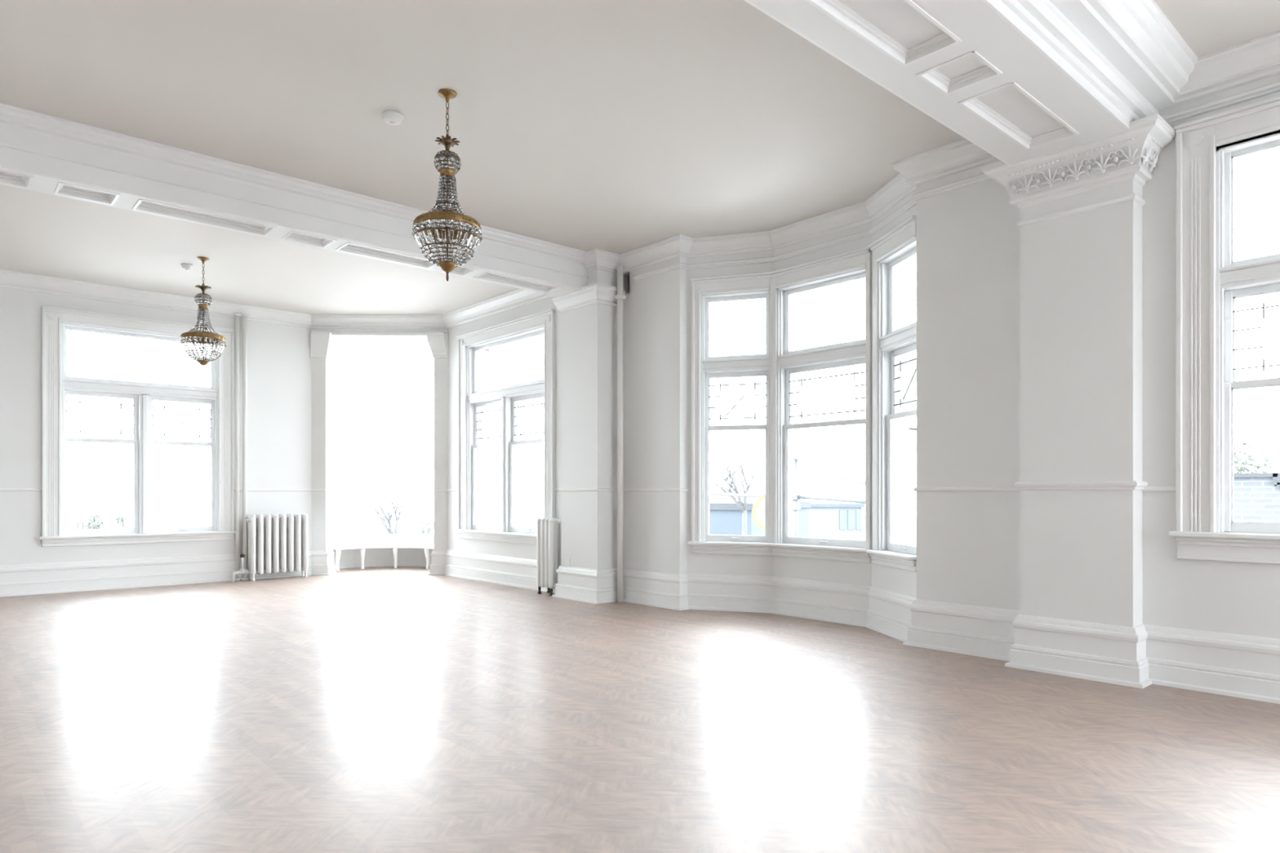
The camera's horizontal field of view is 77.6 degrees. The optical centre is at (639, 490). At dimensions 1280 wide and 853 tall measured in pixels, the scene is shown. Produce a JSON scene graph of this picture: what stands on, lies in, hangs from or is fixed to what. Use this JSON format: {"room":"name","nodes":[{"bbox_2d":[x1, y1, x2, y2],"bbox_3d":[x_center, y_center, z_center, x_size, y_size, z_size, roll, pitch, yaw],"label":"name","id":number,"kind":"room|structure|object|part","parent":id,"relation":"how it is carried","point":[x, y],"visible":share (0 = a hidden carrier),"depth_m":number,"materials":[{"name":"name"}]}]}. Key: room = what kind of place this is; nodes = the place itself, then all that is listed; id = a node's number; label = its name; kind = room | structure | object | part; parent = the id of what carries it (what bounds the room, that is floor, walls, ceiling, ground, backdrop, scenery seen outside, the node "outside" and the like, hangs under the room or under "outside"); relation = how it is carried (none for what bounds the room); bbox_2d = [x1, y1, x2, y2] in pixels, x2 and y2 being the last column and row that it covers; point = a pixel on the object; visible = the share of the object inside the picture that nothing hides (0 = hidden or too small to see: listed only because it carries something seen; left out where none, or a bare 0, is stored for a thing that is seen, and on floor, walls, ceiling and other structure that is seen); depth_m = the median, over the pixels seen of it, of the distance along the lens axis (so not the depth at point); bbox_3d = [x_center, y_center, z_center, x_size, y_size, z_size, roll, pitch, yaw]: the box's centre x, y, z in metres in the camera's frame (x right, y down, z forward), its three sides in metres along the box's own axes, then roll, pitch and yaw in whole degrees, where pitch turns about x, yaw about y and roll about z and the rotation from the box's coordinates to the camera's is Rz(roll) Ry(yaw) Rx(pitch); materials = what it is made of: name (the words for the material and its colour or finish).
{"room":"empty ballroom","nodes":[
{"label":"empty ballroom","id":0,"kind":"room"},
{"bbox_2d":[0,287,311,564],"bbox_3d":[-7.768,-0.750,10.131,6.930,4.100,0.300,0,0,-42],"label":"wall","id":1,"kind":"structure","parent":0,"point":[279,359],"depth_m":10.97,"materials":[{"name":"white paint"}]},
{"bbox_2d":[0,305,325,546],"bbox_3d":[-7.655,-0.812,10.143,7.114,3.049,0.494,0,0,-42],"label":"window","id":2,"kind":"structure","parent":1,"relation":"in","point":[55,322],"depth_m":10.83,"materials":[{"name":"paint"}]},
{"bbox_3d":[-7.192,-0.953,10.626,0.852,0.715,0.040,0,0,-42],"label":"sash","id":3,"kind":"part","parent":2,"relation":"part of","materials":[{"name":"glass"}]},
{"bbox_3d":[-7.157,-0.054,10.586,0.852,1.269,0.062,0,0,-42],"label":"sash","id":4,"kind":"part","parent":2,"relation":"part of","materials":[{"name":"glass"}]},
{"bbox_3d":[-6.759,0.599,10.856,2.300,0.042,0.205,0,0,-42],"label":"sill","id":5,"kind":"part","parent":2,"relation":"part of","materials":[{"name":"white wood"}]},
{"bbox_3d":[-6.821,-1.794,10.925,1.804,0.697,0.040,0,0,-42],"label":"transom sash","id":6,"kind":"part","parent":2,"relation":"part of","materials":[{"name":"glass"}]},
{"bbox_3d":[-6.476,-0.953,11.267,0.832,0.715,0.040,0,0,-42],"label":"sash","id":7,"kind":"part","parent":2,"relation":"part of","materials":[{"name":"glass"}]},
{"bbox_3d":[-6.439,-0.054,11.227,0.832,1.269,0.062,0,0,-42],"label":"sash","id":8,"kind":"part","parent":2,"relation":"part of","materials":[{"name":"glass"}]},
{"bbox_2d":[0,549,336,596],"bbox_3d":[-7.448,1.107,10.054,7.305,0.385,0.279,0,0,-42],"label":"baseboard","id":9,"kind":"structure","parent":1,"relation":"attached to","point":[31,579],"depth_m":10.68,"materials":[{"name":"white wood"}]},
{"bbox_2d":[0,269,554,328],"bbox_3d":[-5.876,-2.605,10.355,9.696,0.190,3.506,0,0,-13],"label":"crown molding","id":10,"kind":"structure","parent":1,"relation":"attached to","point":[518,297],"depth_m":11.27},
{"bbox_2d":[311,328,448,568],"bbox_3d":[-4.040,-0.750,13.115,3.080,4.100,1.540,0,0,-1],"label":"wall","id":11,"kind":"structure","parent":0,"point":[321,367],"depth_m":12.36,"materials":[{"name":"white paint"}]},
{"bbox_2d":[310,332,336,359],"bbox_3d":[-4.931,-2.250,12.382,0.340,0.380,0.300,0,0,-1],"label":"capital","id":12,"kind":"object","parent":11,"relation":"attached to","point":[322,344],"visible":0.99,"depth_m":12.29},
{"bbox_2d":[331,333,426,338],"bbox_3d":[-4.030,-2.422,12.450,1.765,0.045,0.270,0,0,-1],"label":"lintel","id":13,"kind":"object","parent":11,"relation":"attached to","point":[338,335],"visible":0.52,"depth_m":12.34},
{"bbox_2d":[331,338,434,538],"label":"window","id":14,"kind":"structure","parent":11,"relation":"in","point":[340,343],"depth_m":13.37,"materials":[{"name":"paint"}]},
{"bbox_2d":[426,332,448,358],"bbox_3d":[-3.132,-2.250,12.409,0.328,0.380,0.300,0,0,-1],"label":"capital","id":15,"kind":"object","parent":11,"relation":"attached to","point":[437,341],"visible":0.98,"depth_m":12.30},
{"bbox_2d":[448,297,560,559],"bbox_3d":[-1.652,-0.750,11.101,0.300,4.100,3.650,0,0,-42],"label":"wall","id":16,"kind":"structure","parent":0,"point":[526,551],"depth_m":11.65,"materials":[{"name":"white paint"}]},
{"bbox_2d":[433,308,688,544],"bbox_3d":[-1.381,-0.812,10.538,0.706,3.049,5.202,0,0,-42],"label":"window","id":17,"kind":"structure","parent":16,"relation":"in","point":[506,371],"depth_m":11.18,"materials":[{"name":"paint"}]},
{"bbox_3d":[-2.217,-0.054,11.630,0.062,1.269,0.912,0,0,-42],"label":"sash","id":18,"kind":"part","parent":17,"relation":"part of","materials":[{"name":"glass"}]},
{"bbox_3d":[-2.177,-0.953,11.665,0.040,0.715,0.912,0,0,-42],"label":"sash","id":19,"kind":"part","parent":17,"relation":"part of","materials":[{"name":"glass"}]},
{"bbox_3d":[-2.210,-0.068,11.636,0.004,1.175,0.826,0,0,-42],"label":"glass pane","id":20,"kind":"part","parent":17,"relation":"part of","materials":[{"name":"clear glass"}]},
{"bbox_3d":[-2.177,-0.978,11.665,0.004,0.585,0.826,0,0,-42],"label":"glass pane","id":21,"kind":"part","parent":17,"relation":"part of","materials":[{"name":"clear glass"}]},
{"bbox_3d":[-1.897,0.599,11.177,0.205,0.042,2.510,0,0,-42],"label":"sill","id":22,"kind":"part","parent":17,"relation":"part of","materials":[{"name":"white wood"}]},
{"bbox_3d":[-1.788,-0.775,11.275,0.330,2.810,2.090,0,0,-42],"label":"frame","id":23,"kind":"part","parent":17,"relation":"part of","materials":[{"name":"paint"}]},
{"bbox_3d":[-1.829,-1.794,11.238,0.040,0.697,2.014,0,0,-42],"label":"transom sash","id":24,"kind":"part","parent":17,"relation":"part of","materials":[{"name":"glass"}]},
{"bbox_3d":[-1.829,-1.794,11.238,0.004,0.637,1.934,0,0,-42],"label":"glass pane","id":25,"kind":"part","parent":17,"relation":"part of","materials":[{"name":"clear glass"}]},
{"bbox_3d":[-1.506,-0.054,10.834,0.062,1.269,0.982,0,0,-42],"label":"sash","id":26,"kind":"part","parent":17,"relation":"part of","materials":[{"name":"glass"}]},
{"bbox_3d":[-1.466,-0.953,10.870,0.040,0.715,0.982,0,0,-42],"label":"sash","id":27,"kind":"part","parent":17,"relation":"part of","materials":[{"name":"glass"}]},
{"bbox_3d":[-1.499,-0.068,10.841,0.004,1.175,0.896,0,0,-42],"label":"glass pane","id":28,"kind":"part","parent":17,"relation":"part of","materials":[{"name":"clear glass"}]},
{"bbox_3d":[-1.466,-0.978,10.870,0.004,0.585,0.896,0,0,-42],"label":"glass pane","id":29,"kind":"part","parent":17,"relation":"part of","materials":[{"name":"clear glass"}]},
{"bbox_2d":[0,566,1279,852],"bbox_3d":[-1.458,1.360,4.817,9.850,0.120,17.724,0,0,-42],"label":"floor","id":30,"kind":"structure","parent":0,"point":[371,709],"depth_m":4.20,"materials":[{"name":"brown wood"}]},
{"bbox_2d":[233,312,248,580],"bbox_3d":[-5.799,-0.635,11.590,0.209,3.870,0.126,0,0,-42],"label":"pipe","id":31,"kind":"object","parent":30,"relation":"on","point":[244,316],"visible":0.98,"depth_m":11.58,"materials":[{"name":"white metal"}]},
{"bbox_2d":[231,513,308,582],"bbox_3d":[-5.444,0.823,11.747,1.064,0.955,0.196,0,0,-42],"label":"radiator","id":32,"kind":"object","parent":30,"relation":"on","point":[277,543],"visible":1,"depth_m":11.74,"materials":[{"name":"metal"}]},
{"bbox_2d":[331,543,434,571],"bbox_3d":[-4.042,1.107,13.280,2.394,0.397,0.890,0,0,-1],"label":"bench","id":33,"kind":"object","parent":30,"relation":"on","point":[426,546],"visible":0.8,"depth_m":13.23,"materials":[{"name":"white wood"}]},
{"bbox_3d":[-4.888,1.121,12.905,0.076,0.367,0.089,0,0,-42],"label":"leg","id":34,"kind":"part","parent":33,"relation":"part of","materials":[{"name":"white wood"}]},
{"bbox_3d":[-4.594,1.121,13.202,0.076,0.367,0.090,0,0,-42],"label":"leg","id":35,"kind":"part","parent":33,"relation":"part of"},
{"bbox_3d":[-4.042,0.931,13.280,2.394,0.047,0.890,0,0,-1],"label":"seat","id":36,"kind":"part","parent":33,"relation":"part of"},
{"bbox_3d":[-4.104,1.121,13.366,0.077,0.367,0.084,0,0,-42],"label":"leg","id":37,"kind":"part","parent":33,"relation":"part of","materials":[{"name":"white wood"}]},
{"bbox_3d":[-3.539,1.121,13.248,0.085,0.367,0.080,0,0,-42],"label":"leg","id":38,"kind":"part","parent":33,"relation":"part of","materials":[{"name":"white wood"}]},
{"bbox_2d":[537,517,560,595],"bbox_3d":[-1.134,0.823,10.035,0.206,0.955,0.356,0,0,-42],"label":"radiator","id":39,"kind":"object","parent":30,"relation":"on","point":[548,530],"visible":0.88,"depth_m":9.93,"materials":[{"name":"metal"}]},
{"bbox_2d":[551,269,625,569],"bbox_3d":[-0.519,-0.760,9.726,0.745,4.120,0.880,0,0,-42],"label":"pier","id":40,"kind":"object","parent":30,"relation":"on","point":[588,315],"visible":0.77,"depth_m":9.43,"materials":[{"name":"white paint"}]},
{"bbox_2d":[566,557,570,566],"bbox_3d":[-0.867,0.873,9.676,0.012,0.115,0.070,0,0,-42],"label":"wall outlet","id":41,"kind":"object","parent":40,"relation":"attached to","point":[568,560],"visible":1,"depth_m":9.67,"materials":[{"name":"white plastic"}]},
{"bbox_2d":[614,265,626,602],"bbox_3d":[-0.230,-0.665,9.339,0.140,3.930,0.142,0,0,-42],"label":"pipe","id":42,"kind":"object","parent":30,"relation":"on","point":[620,296],"visible":1,"depth_m":9.31,"materials":[{"name":"white metal"}]},
{"bbox_2d":[0,0,1279,315],"bbox_3d":[-1.478,-2.810,4.839,9.850,0.220,17.784,0,0,-42],"label":"ceiling","id":43,"kind":"structure","parent":0,"point":[617,126],"depth_m":5.92,"materials":[{"name":"paint"}]},
{"bbox_2d":[180,263,192,270],"bbox_3d":[-5.412,-2.668,9.515,0.125,0.064,0.125,0,0,-42],"label":"smoke detector","id":44,"kind":"object","parent":43,"relation":"attached to","point":[185,266],"visible":1,"depth_m":9.48,"materials":[{"name":"white plastic"}]},
{"bbox_2d":[179,256,226,365],"bbox_3d":[-5.068,-2.076,9.246,0.474,1.247,0.472,0,0,0],"label":"chandelier","id":45,"kind":"object","parent":43,"relation":"hanging from","point":[194,336],"visible":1,"depth_m":9.18,"materials":[{"name":"clear glass"}]},
{"bbox_3d":[-5.068,-2.345,9.246,0.173,0.130,0.166,0,0,-42],"label":"crown","id":46,"kind":"part","parent":45,"relation":"part of","materials":[{"name":"brown metal"}]},
{"bbox_2d":[0,102,588,296],"bbox_3d":[-3.846,-2.562,6.804,8.340,0.416,0.690,0,0,-42],"label":"ceiling beam","id":47,"kind":"structure","parent":43,"relation":"attached to","point":[40,153],"depth_m":6.88,"materials":[{"name":"white paint"}]},
{"bbox_3d":[-4.829,-2.382,5.938,0.468,0.056,0.308,0,0,-42],"label":"panel moulding","id":48,"kind":"part","parent":47,"relation":"part of","materials":[{"name":"white paint"}]},
{"bbox_3d":[-4.393,-2.382,6.328,0.398,0.056,0.308,0,0,-42],"label":"panel moulding","id":49,"kind":"part","parent":47,"relation":"part of","materials":[{"name":"white paint"}]},
{"bbox_3d":[-3.752,-2.382,6.901,1.058,0.056,0.308,0,0,-42],"label":"panel moulding","id":50,"kind":"part","parent":47,"relation":"part of","materials":[{"name":"white paint"}]},
{"bbox_3d":[-3.107,-2.382,7.478,0.408,0.056,0.308,0,0,-42],"label":"panel moulding","id":51,"kind":"part","parent":47,"relation":"part of","materials":[{"name":"white paint"}]},
{"bbox_3d":[-2.511,-2.382,8.011,0.988,0.056,0.308,0,0,-42],"label":"panel moulding","id":52,"kind":"part","parent":47,"relation":"part of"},
{"bbox_3d":[-1.933,-2.382,8.528,0.278,0.056,0.308,0,0,-42],"label":"panel moulding","id":53,"kind":"part","parent":47,"relation":"part of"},
{"bbox_3d":[-1.367,-2.382,9.035,1.018,0.056,0.308,0,0,-42],"label":"panel moulding","id":54,"kind":"part","parent":47,"relation":"part of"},
{"bbox_2d":[381,110,404,125],"bbox_3d":[-1.826,-2.738,5.880,0.156,0.064,0.156,0,0,-42],"label":"smoke detector","id":55,"kind":"object","parent":43,"relation":"attached to","point":[391,117],"visible":1,"depth_m":5.84,"materials":[{"name":"white plastic"}]},
{"bbox_2d":[412,88,482,281],"bbox_3d":[-1.341,-2.115,5.549,0.474,1.311,0.472,0,0,-14],"label":"chandelier","id":56,"kind":"object","parent":43,"relation":"hanging from","point":[446,193],"visible":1,"depth_m":5.48,"materials":[{"name":"clear glass"}]},
{"bbox_3d":[-1.341,-2.586,5.549,0.019,0.246,0.019,0,0,3],"label":"chain","id":57,"kind":"part","parent":56,"relation":"part of","materials":[{"name":"brown metal"}]},
{"bbox_3d":[-1.341,-2.415,5.549,0.173,0.130,0.166,0,0,-42],"label":"crown","id":58,"kind":"part","parent":56,"relation":"part of","materials":[{"name":"brown metal"}]},
{"bbox_2d":[743,0,1197,165],"bbox_3d":[0.021,-2.562,2.789,8.750,0.416,1.290,0,0,-42],"label":"ceiling beam","id":59,"kind":"structure","parent":43,"relation":"attached to","point":[1020,81],"depth_m":4.52,"materials":[{"name":"white paint"}]},
{"bbox_3d":[1.213,-2.382,3.976,0.978,0.056,0.338,0,0,-42],"label":"panel moulding","id":60,"kind":"part","parent":59,"relation":"part of","materials":[{"name":"white paint"}]},
{"bbox_3d":[1.805,-2.382,4.506,0.348,0.056,0.338,0,0,-42],"label":"panel moulding","id":61,"kind":"part","parent":59,"relation":"part of","materials":[{"name":"white paint"}]},
{"bbox_3d":[2.416,-2.382,5.053,1.008,0.056,0.338,0,0,-42],"label":"panel moulding","id":62,"kind":"part","parent":59,"relation":"part of","materials":[{"name":"white paint"}]},
{"bbox_2d":[623,256,686,573],"bbox_3d":[0.117,-0.785,9.349,0.300,4.170,1.300,0,0,-42],"label":"wall","id":63,"kind":"structure","parent":0,"point":[655,307],"depth_m":9.05,"materials":[{"name":"white paint"}]},
{"bbox_2d":[584,234,693,273],"bbox_3d":[-0.049,-2.675,9.025,1.342,0.190,0.491,0,0,41],"label":"crown molding","id":64,"kind":"structure","parent":63,"relation":"attached to","point":[679,245],"depth_m":9.12,"materials":[{"name":"white paint"}]},
{"bbox_2d":[686,249,773,576],"bbox_3d":[1.016,-0.785,8.812,0.959,4.170,0.260,0,0,18],"label":"wall","id":65,"kind":"structure","parent":0,"point":[696,563],"depth_m":8.75,"materials":[{"name":"white paint"}]},
{"bbox_2d":[687,271,773,555],"bbox_3d":[1.025,-0.823,8.780,0.938,3.029,0.375,0,0,18],"label":"window","id":66,"kind":"structure","parent":65,"relation":"in","point":[754,286],"depth_m":8.76,"materials":[{"name":"paint"}]},
{"bbox_3d":[0.990,0.579,8.702,0.920,0.042,0.205,0,0,18],"label":"sill","id":67,"kind":"part","parent":66,"relation":"part of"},
{"bbox_3d":[1.071,-1.794,8.773,0.734,0.697,0.040,0,0,18],"label":"transom sash","id":68,"kind":"part","parent":66,"relation":"part of","materials":[{"name":"glass"}]},
{"bbox_3d":[1.062,-0.077,8.745,0.734,1.274,0.062,0,0,18],"label":"sash","id":69,"kind":"part","parent":66,"relation":"part of","materials":[{"name":"glass"}]},
{"bbox_3d":[1.079,-0.965,8.797,0.734,0.690,0.040,0,0,18],"label":"sash","id":70,"kind":"part","parent":66,"relation":"part of","materials":[{"name":"glass"}]},
{"bbox_2d":[633,173,991,281],"bbox_3d":[1.639,-2.480,7.839,0.624,0.060,4.460,0,0,-42],"label":"trim","id":71,"kind":"structure","parent":65,"relation":"attached to","point":[981,177],"depth_m":7.93,"materials":[{"name":"white paint"}]},
{"bbox_2d":[687,138,999,257],"bbox_3d":[1.865,-2.675,7.545,0.680,0.190,3.720,0,0,-42],"label":"crown molding","id":72,"kind":"structure","parent":65,"relation":"attached to","point":[895,190],"depth_m":7.64,"materials":[{"name":"white paint"}]},
{"bbox_2d":[773,222,871,586],"bbox_3d":[1.925,-0.785,8.182,0.260,4.170,1.190,0,0,-42],"label":"wall","id":73,"kind":"structure","parent":0,"point":[820,570],"depth_m":8.11,"materials":[{"name":"white paint"}]},
{"bbox_2d":[769,246,871,563],"bbox_3d":[1.904,-0.823,8.164,0.375,3.029,1.196,0,0,-42],"label":"window","id":74,"kind":"structure","parent":73,"relation":"in","point":[855,264],"depth_m":8.20,"materials":[{"name":"paint"}]},
{"bbox_3d":[1.841,0.579,8.107,0.205,0.042,1.180,0,0,-42],"label":"sill","id":75,"kind":"part","parent":74,"relation":"part of","materials":[{"name":"white wood"}]},
{"bbox_3d":[1.888,-0.072,8.150,0.062,1.264,1.054,0,0,-42],"label":"sash","id":76,"kind":"part","parent":74,"relation":"part of","materials":[{"name":"glass"}]},
{"bbox_3d":[1.910,-1.794,8.169,0.040,0.697,1.054,0,0,-42],"label":"transom sash","id":77,"kind":"part","parent":74,"relation":"part of","materials":[{"name":"glass"}]},
{"bbox_3d":[1.929,-0.960,8.186,0.040,0.700,1.054,0,0,-42],"label":"sash","id":78,"kind":"part","parent":74,"relation":"part of","materials":[{"name":"glass"}]},
{"bbox_2d":[871,189,916,597],"bbox_3d":[2.427,-0.785,7.231,0.260,4.170,0.899,0,0,-10],"label":"wall","id":79,"kind":"structure","parent":0,"point":[891,579],"depth_m":7.25,"materials":[{"name":"white paint"}]},
{"bbox_2d":[866,215,1020,572],"bbox_3d":[2.578,-0.823,6.808,0.587,3.029,1.680,0,0,-10],"label":"window","id":80,"kind":"structure","parent":79,"relation":"in","point":[894,253],"depth_m":7.34,"materials":[{"name":"paint"}]},
{"bbox_3d":[2.321,0.579,7.183,0.205,0.042,0.820,0,0,-10],"label":"sill","id":81,"kind":"part","parent":80,"relation":"part of","materials":[{"name":"white wood"}]},
{"bbox_3d":[2.451,-0.785,7.179,0.290,2.790,0.770,0,0,-10],"label":"frame","id":82,"kind":"part","parent":80,"relation":"part of","materials":[{"name":"paint"}]},
{"bbox_3d":[2.388,-0.077,7.169,0.062,1.274,0.694,0,0,-10],"label":"sash","id":83,"kind":"part","parent":80,"relation":"part of","materials":[{"name":"glass"}]},
{"bbox_3d":[2.417,-1.794,7.173,0.040,0.697,0.694,0,0,-10],"label":"transom sash","id":84,"kind":"part","parent":80,"relation":"part of","materials":[{"name":"glass"}]},
{"bbox_3d":[2.441,-0.965,7.178,0.040,0.690,0.694,0,0,-10],"label":"sash","id":85,"kind":"part","parent":80,"relation":"part of","materials":[{"name":"glass"}]},
{"bbox_3d":[2.398,-0.090,7.170,0.004,1.180,0.608,0,0,-10],"label":"glass pane","id":86,"kind":"part","parent":80,"relation":"part of","materials":[{"name":"clear glass"}]},
{"bbox_3d":[2.417,-1.794,7.173,0.004,0.637,0.614,0,0,-10],"label":"glass pane","id":87,"kind":"part","parent":80,"relation":"part of","materials":[{"name":"clear glass"}]},
{"bbox_3d":[2.441,-0.990,7.178,0.004,0.560,0.608,0,0,-10],"label":"glass pane","id":88,"kind":"part","parent":80,"relation":"part of","materials":[{"name":"clear glass"}]},
{"bbox_2d":[916,73,1279,639],"bbox_3d":[4.935,-0.785,4.053,0.300,4.170,7.460,0,0,-42],"label":"wall","id":89,"kind":"structure","parent":0,"point":[968,237],"depth_m":6.23,"materials":[{"name":"white paint"}]},
{"bbox_2d":[427,550,1279,703],"bbox_3d":[2.134,1.107,6.981,1.030,0.385,15.560,0,0,-42],"label":"baseboard","id":90,"kind":"structure","parent":89,"relation":"attached to","point":[1142,655],"depth_m":6.40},
{"bbox_2d":[981,113,1175,626],"bbox_3d":[3.081,-0.550,5.641,0.445,3.700,1.140,0,0,-42],"label":"pilaster","id":91,"kind":"object","parent":89,"relation":"attached to","point":[1081,486],"visible":1,"depth_m":5.58,"materials":[{"name":"white paint"}]},
{"bbox_3d":[3.124,-0.036,5.680,0.229,0.064,0.808,0,0,-42],"label":"rail","id":92,"kind":"part","parent":91,"relation":"part of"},
{"bbox_2d":[1142,95,1279,564],"bbox_3d":[4.151,-0.985,4.888,0.415,2.874,1.810,0,0,-42],"label":"window","id":93,"kind":"structure","parent":89,"relation":"in","point":[1208,281],"depth_m":5.19,"materials":[{"name":"paint"}]},
{"bbox_3d":[4.131,0.289,4.752,0.205,0.042,1.635,0,0,-42],"label":"sill","id":94,"kind":"part","parent":93,"relation":"part of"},
{"bbox_3d":[4.239,-0.965,4.853,0.330,2.570,1.180,0,0,-42],"label":"frame","id":95,"kind":"part","parent":93,"relation":"part of","materials":[{"name":"paint"}]},
{"bbox_3d":[4.199,-1.829,4.816,0.040,0.767,1.104,0,0,-42],"label":"transom sash","id":96,"kind":"part","parent":93,"relation":"part of","materials":[{"name":"glass"}]},
{"bbox_3d":[4.177,-0.217,4.796,0.062,0.974,1.104,0,0,-42],"label":"sash","id":97,"kind":"part","parent":93,"relation":"part of","materials":[{"name":"glass"}]},
{"bbox_3d":[4.217,-0.960,4.832,0.040,0.700,1.104,0,0,-42],"label":"sash","id":98,"kind":"part","parent":93,"relation":"part of","materials":[{"name":"glass"}]},
{"bbox_2d":[1161,80,1279,124],"bbox_3d":[5.337,-2.500,3.352,0.034,0.060,5.880,0,0,-42],"label":"trim","id":99,"kind":"structure","parent":89,"relation":"attached to","point":[1273,87],"depth_m":5.12,"materials":[{"name":"white paint"}]},
{"bbox_2d":[1168,30,1279,107],"bbox_3d":[5.253,-2.675,3.344,0.170,0.190,5.980,0,0,-42],"label":"crown molding","id":100,"kind":"structure","parent":89,"relation":"attached to","point":[1259,58],"depth_m":5.02,"materials":[{"name":"white paint"}]},
{"label":"outside","id":101,"kind":"structure","parent":0,"visible":0},
{"bbox_2d":[331,514,865,540],"bbox_3d":[3.929,5.400,70.601,220.000,0.200,220.000,0,0,-42],"label":"street","id":102,"kind":"structure","parent":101,"point":[353,526],"depth_m":122.58,"materials":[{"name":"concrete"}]},
{"bbox_2d":[84,515,104,529],"bbox_3d":[-30.791,3.338,45.022,0.977,3.931,1.022,0,0,-42],"label":"shrub","id":103,"kind":"object","parent":102,"relation":"on","point":[88,523],"visible":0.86,"depth_m":44.90,"materials":[{"name":"green plant"}]},
{"bbox_2d":[114,515,128,528],"bbox_3d":[-29.279,3.342,45.015,0.674,3.923,0.653,0,0,-42],"label":"shrub","id":104,"kind":"object","parent":102,"relation":"on","point":[122,520],"visible":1,"depth_m":44.98,"materials":[{"name":"green plant"}]},
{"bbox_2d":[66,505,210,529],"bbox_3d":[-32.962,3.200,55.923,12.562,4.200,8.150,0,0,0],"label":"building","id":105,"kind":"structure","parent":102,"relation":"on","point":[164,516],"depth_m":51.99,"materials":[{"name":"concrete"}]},
{"bbox_2d":[370,490,405,534],"bbox_3d":[-14.583,2.639,46.181,2.099,5.322,1.178,0,0,-11],"label":"bare tree","id":106,"kind":"object","parent":102,"relation":"on","point":[388,529],"visible":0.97,"depth_m":45.96,"materials":[{"name":"grey plant"}]},
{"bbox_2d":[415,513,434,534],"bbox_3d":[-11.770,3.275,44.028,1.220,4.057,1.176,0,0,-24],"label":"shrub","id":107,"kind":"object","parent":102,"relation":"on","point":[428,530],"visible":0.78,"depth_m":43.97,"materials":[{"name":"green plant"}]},
{"bbox_2d":[711,453,761,535],"bbox_3d":[4.492,1.734,37.013,2.304,7.132,0.717,0,0,7],"label":"bare tree","id":108,"kind":"object","parent":102,"relation":"on","point":[743,507],"visible":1,"depth_m":36.98,"materials":[{"name":"grey plant"}]},
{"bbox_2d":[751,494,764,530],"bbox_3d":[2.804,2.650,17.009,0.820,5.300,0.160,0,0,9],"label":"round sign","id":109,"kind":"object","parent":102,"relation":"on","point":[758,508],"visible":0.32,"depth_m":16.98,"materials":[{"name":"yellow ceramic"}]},
{"bbox_2d":[709,501,811,537],"bbox_3d":[6.138,2.965,44.307,4.014,4.670,8.150,0,0,33],"label":"building","id":110,"kind":"structure","parent":102,"relation":"on","point":[725,517],"depth_m":40.83,"materials":[{"name":"concrete"}]},
{"bbox_2d":[709,455,865,537],"bbox_3d":[6.365,1.925,32.448,12.508,6.750,1.312,0,0,40],"label":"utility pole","id":111,"kind":"object","parent":102,"relation":"on","point":[796,496],"visible":0.52,"depth_m":32.88,"materials":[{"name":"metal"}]},
{"bbox_3d":[7.628,0.345,31.999,3.122,0.340,0.150,0,0,40],"label":"mast arm","id":112,"kind":"part","parent":111,"relation":"part of","materials":[{"name":"metal"}]},
{"bbox_2d":[808,502,864,540],"bbox_3d":[14.026,3.115,61.924,4.571,4.370,8.150,0,0,0],"label":"building","id":113,"kind":"structure","parent":102,"relation":"on","point":[827,520],"depth_m":58.00,"materials":[{"name":"white"}]},
{"bbox_2d":[1233,442,1273,473],"bbox_3d":[28.341,1.483,38.023,3.208,7.638,3.111,0,0,-42],"label":"shrub","id":114,"kind":"object","parent":102,"relation":"on","point":[1242,468],"visible":0.22,"depth_m":37.40,"materials":[{"name":"green plant"}]},
{"bbox_2d":[1233,472,1279,522],"bbox_3d":[21.976,2.430,16.305,5.500,5.740,23.000,0,0,-42],"label":"building","id":115,"kind":"structure","parent":102,"relation":"on","point":[1256,496],"depth_m":19.77,"materials":[{"name":"brick"}]}
]}

